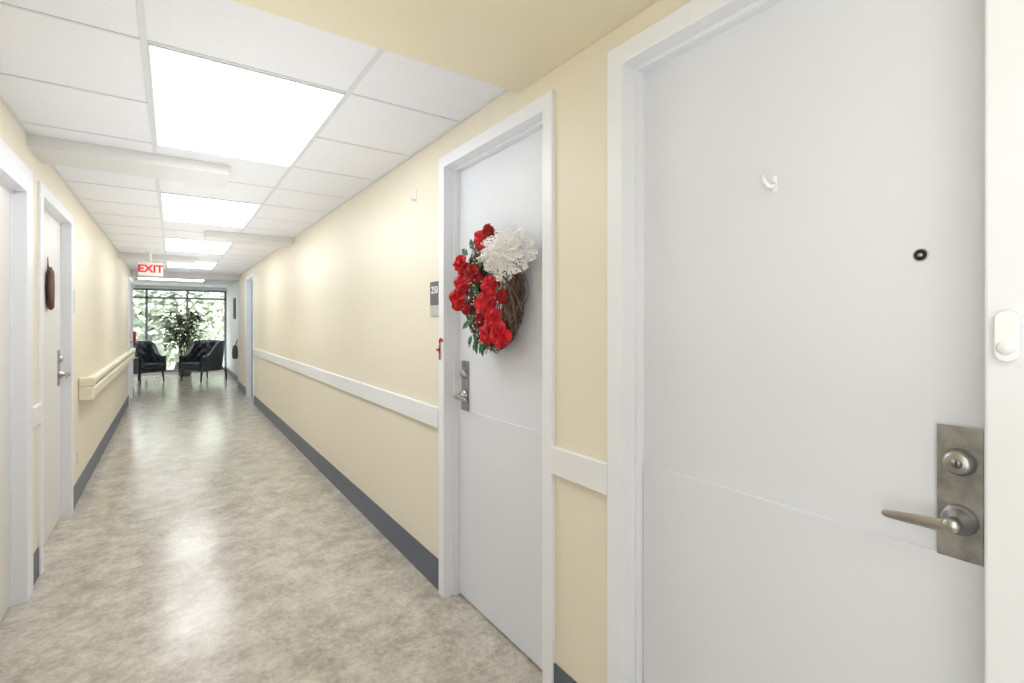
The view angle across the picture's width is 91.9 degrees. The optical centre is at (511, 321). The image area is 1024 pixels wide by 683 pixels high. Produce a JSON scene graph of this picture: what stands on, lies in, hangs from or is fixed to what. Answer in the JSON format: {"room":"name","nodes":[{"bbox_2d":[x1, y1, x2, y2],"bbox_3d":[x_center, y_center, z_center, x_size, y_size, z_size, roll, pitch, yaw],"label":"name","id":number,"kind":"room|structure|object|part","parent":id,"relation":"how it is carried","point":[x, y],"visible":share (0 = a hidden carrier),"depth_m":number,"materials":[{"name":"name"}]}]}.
{"room":"apartment building corridor","nodes":[
{"label":"apartment building corridor","id":0,"kind":"room"},
{"bbox_2d":[0,100,132,553],"bbox_3d":[-2.967,0.215,3.118,0.160,2.320,14.900,0,0,-34],"label":"wall","id":1,"kind":"structure","parent":0,"point":[100,278],"depth_m":4.21,"materials":[{"name":"beige paint"}]},
{"bbox_2d":[0,138,32,621],"bbox_3d":[-2.190,0.305,2.062,0.105,2.140,1.080,0,0,-34],"label":"door","id":2,"kind":"structure","parent":1,"relation":"in","point":[16,179],"depth_m":2.41,"materials":[{"name":"white paint"}]},
{"bbox_2d":[33,403,41,426],"bbox_3d":[-2.508,0.490,2.609,0.020,0.100,0.180,0,0,-34],"label":"trim","id":3,"kind":"structure","parent":1,"relation":"attached to","point":[37,409],"depth_m":2.59,"materials":[{"name":"white"}]},
{"bbox_2d":[37,181,72,575],"bbox_3d":[-2.900,0.305,3.098,0.107,2.140,1.070,0,0,-34],"label":"door","id":4,"kind":"structure","parent":1,"relation":"in","point":[54,221],"depth_m":3.27,"materials":[{"name":"white paint"}]},
{"bbox_2d":[47,257,54,309],"bbox_3d":[-2.895,-0.241,3.107,0.032,0.332,0.147,0,0,-34],"label":"hanging decoration","id":5,"kind":"object","parent":4,"relation":"hanging from","point":[50,272],"visible":1,"depth_m":3.08,"materials":[{"name":"brown wicker"}]},
{"bbox_3d":[-3.123,0.315,3.411,0.004,0.245,0.066,0,0,-34],"label":"lock plate","id":6,"kind":"part","parent":4,"relation":"part of","materials":[{"name":"metal"}]},
{"bbox_3d":[-3.077,0.363,3.399,0.058,0.056,0.128,0,0,-34],"label":"lever","id":7,"kind":"part","parent":4,"relation":"part of","materials":[{"name":"silver metal"}]},
{"bbox_2d":[73,290,74,312],"bbox_3d":[-3.215,-0.150,3.627,0.006,0.170,0.100,0,0,-34],"label":"room sign","id":8,"kind":"object","parent":1,"relation":"attached to","point":[73,290],"visible":0.53,"depth_m":3.64,"materials":[{"name":"grey"}]},
{"bbox_3d":[-3.215,-0.180,3.627,0.006,0.110,0.100,0,0,-34],"label":"number plate","id":9,"kind":"part","parent":8,"relation":"part of","materials":[{"name":"grey plastic"}]},
{"bbox_2d":[76,451,77,467],"bbox_3d":[-3.311,1.048,3.767,0.007,0.115,0.070,0,0,-34],"label":"outlet","id":10,"kind":"object","parent":1,"relation":"attached to","point":[77,451],"visible":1,"depth_m":3.75,"materials":[{"name":"white plastic"}]},
{"bbox_2d":[33,387,133,585],"bbox_3d":[-2.898,1.298,3.165,0.006,0.155,14.900,0,0,-34],"label":"baseboard","id":11,"kind":"structure","parent":1,"relation":"attached to","point":[81,483],"depth_m":4.38,"materials":[{"name":"plastic"}]},
{"bbox_2d":[78,348,135,400],"bbox_3d":[-4.812,0.521,6.036,0.102,0.183,5.280,0,0,-34],"label":"handrail","id":12,"kind":"object","parent":1,"relation":"attached to","point":[90,386],"visible":1,"depth_m":4.39,"materials":[{"name":"beige"}]},
{"bbox_2d":[27,134,229,187],"bbox_3d":[-2.158,-0.914,2.867,0.890,0.062,0.330,0,0,-34],"label":"ceiling beam","id":13,"kind":"structure","parent":1,"relation":"attached to","point":[48,150],"depth_m":2.77,"materials":[{"name":"white"}]},
{"bbox_2d":[128,276,132,403],"bbox_3d":[-6.696,0.305,8.624,0.107,2.140,0.900,0,0,-34],"label":"door","id":14,"kind":"structure","parent":1,"relation":"in","point":[130,281],"depth_m":8.95,"materials":[{"name":"white paint"}]},
{"bbox_2d":[133,331,136,341],"bbox_3d":[-6.992,0.275,9.173,0.063,0.200,0.140,0,0,-34],"label":"fire alarm","id":15,"kind":"object","parent":1,"relation":"attached to","point":[134,332],"visible":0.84,"depth_m":9.12,"materials":[{"name":"red"}]},
{"bbox_2d":[118,252,195,263],"bbox_3d":[-5.034,-0.910,7.055,0.890,0.070,0.330,0,0,-34],"label":"trim","id":16,"kind":"structure","parent":1,"relation":"attached to","point":[121,255],"depth_m":6.94,"materials":[{"name":"white"}]},
{"bbox_2d":[133,285,226,375],"bbox_3d":[-9.544,0.215,12.703,3.850,2.320,0.150,0,0,-34],"label":"wall","id":17,"kind":"structure","parent":0,"point":[134,286],"depth_m":13.04,"materials":[{"name":"white paint"}]},
{"bbox_2d":[133,288,226,372],"bbox_3d":[-9.425,0.225,12.773,3.575,2.180,0.070,0,0,-34],"label":"window","id":18,"kind":"structure","parent":17,"relation":"in","point":[146,297],"depth_m":13.22,"materials":[{"name":"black metal"}]},
{"bbox_2d":[226,281,237,375],"bbox_3d":[-6.745,0.215,12.169,0.160,2.320,4.300,0,0,-34],"label":"wall","id":19,"kind":"structure","parent":0,"point":[232,291],"depth_m":12.62,"materials":[{"name":"white paint"}]},
{"bbox_2d":[226,367,237,381],"bbox_3d":[-6.802,1.315,12.106,0.006,0.120,3.940,0,0,-34],"label":"baseboard","id":20,"kind":"structure","parent":19,"relation":"attached to","point":[230,372],"depth_m":12.35,"materials":[{"name":"plastic"}]},
{"bbox_2d":[233,298,235,318],"bbox_3d":[-6.681,-0.325,11.910,0.028,0.500,0.400,0,0,-34],"label":"picture","id":21,"kind":"object","parent":19,"relation":"attached to","point":[234,299],"visible":1,"depth_m":11.77,"materials":[{"name":"black plastic"}]},
{"bbox_2d":[232,339,237,358],"bbox_3d":[-6.323,0.611,11.307,0.125,0.448,0.303,0,0,-34],"label":"shoulder bag","id":22,"kind":"object","parent":19,"relation":"hanging from","point":[234,349],"visible":1,"depth_m":11.20,"materials":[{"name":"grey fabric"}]},
{"bbox_2d":[0,0,508,287],"bbox_3d":[-4.146,-1.002,4.880,4.210,0.126,19.460,0,0,-34],"label":"ceiling","id":23,"kind":"structure","parent":0,"point":[74,70],"depth_m":2.11,"materials":[{"name":"tile"}]},
{"bbox_2d":[138,251,163,275],"bbox_3d":[-4.845,-0.782,6.644,0.276,0.325,0.099,0,0,-34],"label":"exit sign","id":24,"kind":"object","parent":23,"relation":"hanging from","point":[144,268],"visible":1,"depth_m":6.62,"materials":[{"name":"white plastic"}]},
{"bbox_3d":[-4.848,-0.868,6.643,0.099,0.155,0.099,0,0,-34],"label":"stem","id":25,"kind":"part","parent":24,"relation":"part of","materials":[{"name":"white plastic"}]},
{"bbox_3d":[-4.835,-0.708,6.625,0.254,0.159,0.003,0,0,-34],"label":"panel","id":26,"kind":"part","parent":24,"relation":"part of","materials":[{"name":"white plastic"}]},
{"bbox_2d":[137,277,203,281],"bbox_3d":[-7.530,-0.941,10.963,1.200,0.007,0.600,0,0,-34],"label":"recessed light","id":27,"kind":"object","parent":23,"relation":"in","point":[143,278],"visible":0.77,"depth_m":10.94,"materials":[{"name":"white plastic"}]},
{"bbox_2d":[167,261,216,268],"bbox_3d":[-5.260,-0.941,8.119,0.656,0.007,1.152,0,0,-34],"label":"recessed light","id":28,"kind":"object","parent":23,"relation":"in","point":[201,265],"visible":0.76,"depth_m":8.23,"materials":[{"name":"white plastic"}]},
{"bbox_2d":[165,238,231,253],"bbox_3d":[-3.935,-0.941,6.190,0.656,0.007,1.152,0,0,-34],"label":"recessed light","id":29,"kind":"object","parent":23,"relation":"in","point":[171,244],"visible":0.93,"depth_m":6.16,"materials":[{"name":"white plastic"}]},
{"bbox_2d":[161,193,260,227],"bbox_3d":[-2.610,-0.941,4.261,0.656,0.007,1.152,0,0,-34],"label":"recessed light","id":30,"kind":"object","parent":23,"relation":"in","point":[175,207],"visible":1,"depth_m":4.17,"materials":[{"name":"white plastic"}]},
{"bbox_2d":[148,43,344,166],"bbox_3d":[-1.285,-0.941,2.332,0.656,0.007,1.152,0,0,-34],"label":"recessed light","id":31,"kind":"object","parent":23,"relation":"in","point":[201,104],"visible":1,"depth_m":2.18,"materials":[{"name":"white plastic"}]},
{"bbox_2d":[0,372,541,682],"bbox_3d":[-4.146,1.435,4.880,4.210,0.120,19.460,0,0,-34],"label":"floor","id":32,"kind":"structure","parent":0,"point":[201,545],"depth_m":2.61,"materials":[{"name":"stone"}]},
{"bbox_2d":[133,341,166,384],"bbox_3d":[-8.438,0.906,11.189,0.800,0.941,0.834,0,0,10],"label":"armchair","id":33,"kind":"object","parent":32,"relation":"on","point":[148,359],"visible":0.48,"depth_m":11.42,"materials":[{"name":"grey leather"}]},
{"bbox_2d":[141,362,162,368],"bbox_3d":[-8.349,0.985,11.174,0.620,0.120,0.530,0,0,10],"label":"seat cushion","id":34,"kind":"object","parent":33,"relation":"on","point":[144,365],"depth_m":11.13,"materials":[{"name":"grey leather"}]},
{"bbox_2d":[139,309,208,376],"bbox_3d":[-8.525,0.515,12.552,1.365,1.720,0.873,0,0,-12],"label":"potted plant","id":35,"kind":"object","parent":32,"relation":"on","point":[180,319],"visible":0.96,"depth_m":12.51,"materials":[{"name":"green plant"}]},
{"bbox_3d":[-8.327,1.205,12.600,0.368,0.340,0.368,0,0,-34],"label":"pot","id":36,"kind":"part","parent":35,"relation":"part of","materials":[{"name":"grey"}]},
{"bbox_2d":[179,340,226,381],"bbox_3d":[-7.257,0.906,11.696,0.834,0.941,0.800,0,0,18],"label":"armchair","id":37,"kind":"object","parent":32,"relation":"on","point":[202,356],"visible":1,"depth_m":11.59,"materials":[{"name":"grey leather"}]},
{"bbox_2d":[182,361,199,367],"bbox_3d":[-7.285,0.985,11.610,0.530,0.120,0.620,0,0,18],"label":"seat cushion","id":38,"kind":"object","parent":37,"relation":"on","point":[185,364],"depth_m":11.33,"materials":[{"name":"grey leather"}]},
{"bbox_2d":[238,0,690,682],"bbox_3d":[-1.409,0.215,4.188,0.160,2.320,14.900,0,0,-34],"label":"wall","id":39,"kind":"structure","parent":0,"point":[350,297],"depth_m":2.75,"materials":[{"name":"beige paint"}]},
{"bbox_2d":[132,270,239,280],"bbox_3d":[-6.307,-0.895,9.650,1.730,0.100,0.350,0,0,-34],"label":"trim","id":40,"kind":"structure","parent":39,"relation":"attached to","point":[171,275],"depth_m":9.60,"materials":[{"name":"white"}]},
{"bbox_2d":[205,230,293,247],"bbox_3d":[-2.883,-0.910,5.451,0.840,0.070,0.330,0,0,-34],"label":"trim","id":41,"kind":"structure","parent":39,"relation":"attached to","point":[210,235],"depth_m":5.35,"materials":[{"name":"white"}]},
{"bbox_2d":[246,273,253,403],"bbox_3d":[-4.548,0.275,8.705,0.130,2.200,1.000,0,0,-34],"label":"door","id":42,"kind":"structure","parent":39,"relation":"in","point":[250,278],"depth_m":9.04,"materials":[{"name":"white paint"}]},
{"bbox_2d":[253,348,438,427],"bbox_3d":[-2.342,0.487,5.388,0.020,0.105,6.966,0,0,-34],"label":"trim","id":43,"kind":"structure","parent":39,"relation":"attached to","point":[421,411],"depth_m":3.38,"materials":[{"name":"white wood"}]},
{"bbox_2d":[238,381,576,682],"bbox_3d":[-1.477,1.298,4.141,0.006,0.155,14.900,0,0,-34],"label":"baseboard","id":44,"kind":"structure","parent":39,"relation":"attached to","point":[420,557],"depth_m":3.37,"materials":[{"name":"plastic"}]},
{"bbox_2d":[411,189,416,203],"bbox_3d":[-0.554,-0.705,2.774,0.032,0.080,0.024,0,0,-34],"label":"wall hook","id":45,"kind":"object","parent":39,"relation":"attached to","point":[415,199],"visible":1,"depth_m":2.77,"materials":[{"name":"white"}]},
{"bbox_2d":[430,281,438,315],"bbox_3d":[-0.400,-0.120,2.572,0.007,0.180,0.110,0,0,-34],"label":"room sign","id":46,"kind":"object","parent":39,"relation":"attached to","point":[434,286],"visible":0.97,"depth_m":2.57,"materials":[{"name":"grey plastic"}]},
{"bbox_3d":[-0.400,-0.150,2.573,0.006,0.120,0.110,0,0,-34],"label":"number plate","id":47,"kind":"part","parent":46,"relation":"part of","materials":[{"name":"grey plastic"}]},
{"bbox_2d":[231,0,657,92],"bbox_3d":[-0.135,-0.925,0.665,1.730,0.040,1.950,0,0,-34],"label":"ceiling","id":48,"kind":"structure","parent":39,"relation":"attached to","point":[511,45],"depth_m":1.52,"materials":[{"name":"beige paint"}]},
{"bbox_2d":[439,89,554,682],"bbox_3d":[-0.063,0.273,2.175,0.130,2.205,0.911,0,0,-34],"label":"door","id":49,"kind":"structure","parent":39,"relation":"in","point":[497,411],"depth_m":2.16,"materials":[{"name":"white paint"}]},
{"bbox_2d":[436,338,442,359],"bbox_3d":[-0.363,0.135,2.484,0.018,0.111,0.054,0,0,-34],"label":"ornament","id":50,"kind":"object","parent":49,"relation":"attached to","point":[440,339],"visible":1,"depth_m":2.49,"materials":[{"name":"red fabric"}]},
{"bbox_3d":[-0.238,0.363,2.401,0.058,0.056,0.128,0,0,-34],"label":"lever","id":51,"kind":"part","parent":49,"relation":"part of","materials":[{"name":"silver metal"}]},
{"bbox_3d":[-0.233,0.315,2.448,0.004,0.245,0.066,0,0,-34],"label":"lock plate","id":52,"kind":"part","parent":49,"relation":"part of","materials":[{"name":"metal"}]},
{"bbox_2d":[449,223,537,355],"bbox_3d":[-0.105,-0.131,2.113,0.159,0.562,0.562,0,0,-34],"label":"wreath","id":53,"kind":"object","parent":49,"relation":"attached to","point":[492,326],"visible":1,"depth_m":2.03,"materials":[{"name":"red fabric"}]},
{"bbox_2d":[449,288,466,310],"bbox_3d":[-0.255,-0.105,2.290,0.097,0.110,0.046,0,0,27],"label":"flower","id":54,"kind":"object","parent":53,"relation":"on","point":[457,297],"depth_m":2.28,"materials":[{"name":"red fabric"}]},
{"bbox_2d":[453,254,468,275],"bbox_3d":[-0.232,-0.258,2.263,0.115,0.099,0.062,0,0,35],"label":"flower","id":55,"kind":"object","parent":53,"relation":"on","point":[460,264],"depth_m":2.25,"materials":[{"name":"red fabric"}]},
{"bbox_2d":[454,275,468,292],"bbox_3d":[-0.235,-0.172,2.259,0.081,0.082,0.042,0,0,23],"label":"flower","id":56,"kind":"object","parent":53,"relation":"on","point":[461,286],"depth_m":2.26,"materials":[{"name":"red fabric"}]},
{"bbox_2d":[461,302,471,314],"bbox_3d":[-0.211,-0.060,2.225,0.042,0.062,0.061,0,0,-34],"label":"flower","id":57,"kind":"object","parent":53,"relation":"on","point":[466,307],"depth_m":2.22,"materials":[{"name":"red fabric"}]},
{"bbox_2d":[464,263,482,285],"bbox_3d":[-0.177,-0.207,2.177,0.097,0.101,0.047,0,0,38],"label":"flower","id":58,"kind":"object","parent":53,"relation":"on","point":[473,275],"depth_m":2.17,"materials":[{"name":"red fabric"}]},
{"bbox_2d":[474,313,484,325],"bbox_3d":[-0.137,-0.017,2.118,0.045,0.071,0.073,0,0,-34],"label":"flower","id":59,"kind":"object","parent":53,"relation":"on","point":[479,317],"depth_m":2.11,"materials":[{"name":"red fabric"}]},
{"bbox_2d":[473,229,491,248],"bbox_3d":[-0.128,-0.357,2.107,0.103,0.094,0.052,0,0,35],"label":"flower","id":60,"kind":"object","parent":53,"relation":"on","point":[481,235],"depth_m":2.10,"materials":[{"name":"red plant"}]},
{"bbox_2d":[479,324,491,344],"bbox_3d":[-0.113,0.050,2.075,0.095,0.093,0.040,0,0,39],"label":"flower","id":61,"kind":"object","parent":53,"relation":"on","point":[485,330],"depth_m":2.07,"materials":[{"name":"red fabric"}]},
{"bbox_2d":[474,291,496,315],"bbox_3d":[-0.121,-0.080,2.088,0.113,0.114,0.045,0,0,25],"label":"flower","id":62,"kind":"object","parent":53,"relation":"on","point":[485,302],"depth_m":2.08,"materials":[{"name":"red fabric"}]},
{"bbox_2d":[483,223,494,237],"bbox_3d":[-0.098,-0.377,2.062,0.046,0.070,0.065,0,0,-34],"label":"flower","id":63,"kind":"object","parent":53,"relation":"on","point":[488,232],"depth_m":2.05,"materials":[{"name":"red plant"}]},
{"bbox_2d":[481,275,500,296],"bbox_3d":[-0.092,-0.149,2.053,0.090,0.091,0.043,0,0,13],"label":"flower","id":64,"kind":"object","parent":53,"relation":"on","point":[489,284],"depth_m":2.05,"materials":[{"name":"red fabric"}]},
{"bbox_2d":[484,308,503,328],"bbox_3d":[-0.079,-0.012,2.027,0.094,0.090,0.041,0,0,25],"label":"flower","id":65,"kind":"object","parent":53,"relation":"on","point":[493,317],"depth_m":2.02,"materials":[{"name":"red fabric"}]},
{"bbox_2d":[494,289,506,303],"bbox_3d":[-0.045,-0.102,1.988,0.051,0.062,0.041,0,0,-3],"label":"flower","id":66,"kind":"object","parent":53,"relation":"on","point":[500,295],"depth_m":1.98,"materials":[{"name":"red fabric"}]},
{"bbox_2d":[489,321,511,348],"bbox_3d":[-0.055,0.052,1.998,0.055,0.117,0.107,0,0,-45],"label":"flower","id":67,"kind":"object","parent":53,"relation":"on","point":[499,335],"depth_m":1.99,"materials":[{"name":"red fabric"}]},
{"bbox_3d":[-0.049,0.898,2.185,0.006,0.929,0.767,0,0,-34],"label":"panel","id":68,"kind":"part","parent":49,"relation":"part of","materials":[{"name":"paint"}]},
{"bbox_2d":[551,445,606,494],"bbox_3d":[0.222,0.490,1.655,0.020,0.100,0.270,0,0,-34],"label":"trim","id":69,"kind":"structure","parent":39,"relation":"attached to","point":[586,471],"depth_m":1.64,"materials":[{"name":"white wood"}]},
{"bbox_2d":[607,0,1023,682],"bbox_3d":[0.612,0.268,1.194,0.130,2.215,0.931,0,0,-34],"label":"door","id":70,"kind":"structure","parent":39,"relation":"in","point":[815,425],"depth_m":1.12,"materials":[{"name":"white paint"}]},
{"bbox_2d":[761,174,776,191],"bbox_3d":[0.619,-0.334,1.190,0.036,0.043,0.014,0,0,-7],"label":"hook","id":71,"kind":"object","parent":70,"relation":"attached to","point":[773,185],"visible":1,"depth_m":1.19,"materials":[{"name":"white plastic"}]},
{"bbox_3d":[0.633,-0.333,1.194,0.004,0.040,0.011,0,0,-34],"label":"plate","id":72,"kind":"part","parent":71,"relation":"part of","materials":[{"name":"white plastic"}]},
{"bbox_3d":[0.626,0.898,1.203,0.006,0.929,0.779,0,0,-34],"label":"panel","id":73,"kind":"part","parent":70,"relation":"part of","materials":[{"name":"paint"}]},
{"bbox_3d":[0.776,0.363,0.924,0.058,0.056,0.133,0,0,-34],"label":"lever","id":74,"kind":"part","parent":70,"relation":"part of","materials":[{"name":"silver metal"}]},
{"bbox_3d":[0.823,0.315,0.910,0.004,0.245,0.066,0,0,-34],"label":"lock plate","id":75,"kind":"part","parent":70,"relation":"part of","materials":[{"name":"metal"}]},
{"bbox_2d":[994,310,1020,361],"bbox_3d":[0.795,0.023,0.796,0.019,0.084,0.031,0,0,-34],"label":"sensor","id":76,"kind":"object","parent":70,"relation":"attached to","point":[1007,323],"visible":1,"depth_m":0.79,"materials":[{"name":"white plastic"}]},
{"label":"outside","id":77,"kind":"structure","parent":0,"visible":0},
{"bbox_2d":[166,357,223,369],"bbox_3d":[-18.712,1.925,27.243,32.000,0.100,33.900,0,0,-34],"label":"ground","id":78,"kind":"structure","parent":77,"point":[172,366],"depth_m":20.86,"materials":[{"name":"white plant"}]},
{"bbox_2d":[133,290,223,369],"bbox_3d":[-13.134,-0.309,19.450,3.642,4.394,3.666,0,0,-34],"label":"tree","id":79,"kind":"object","parent":78,"relation":"on","point":[158,306],"visible":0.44,"depth_m":18.63,"materials":[{"name":"green plant"}]},
{"bbox_2d":[203,293,223,339],"bbox_3d":[-14.070,-0.979,25.529,5.030,5.886,5.025,0,0,-34],"label":"tree","id":80,"kind":"object","parent":78,"relation":"on","point":[208,293],"visible":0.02,"depth_m":24.84,"materials":[{"name":"green plant"}]},
{"bbox_2d":[215,293,223,339],"bbox_3d":[-9.063,-0.390,17.817,2.742,4.554,2.794,0,0,-34],"label":"tree","id":81,"kind":"object","parent":78,"relation":"on","point":[220,325],"visible":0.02,"depth_m":17.09,"materials":[{"name":"green plant"}]}
]}

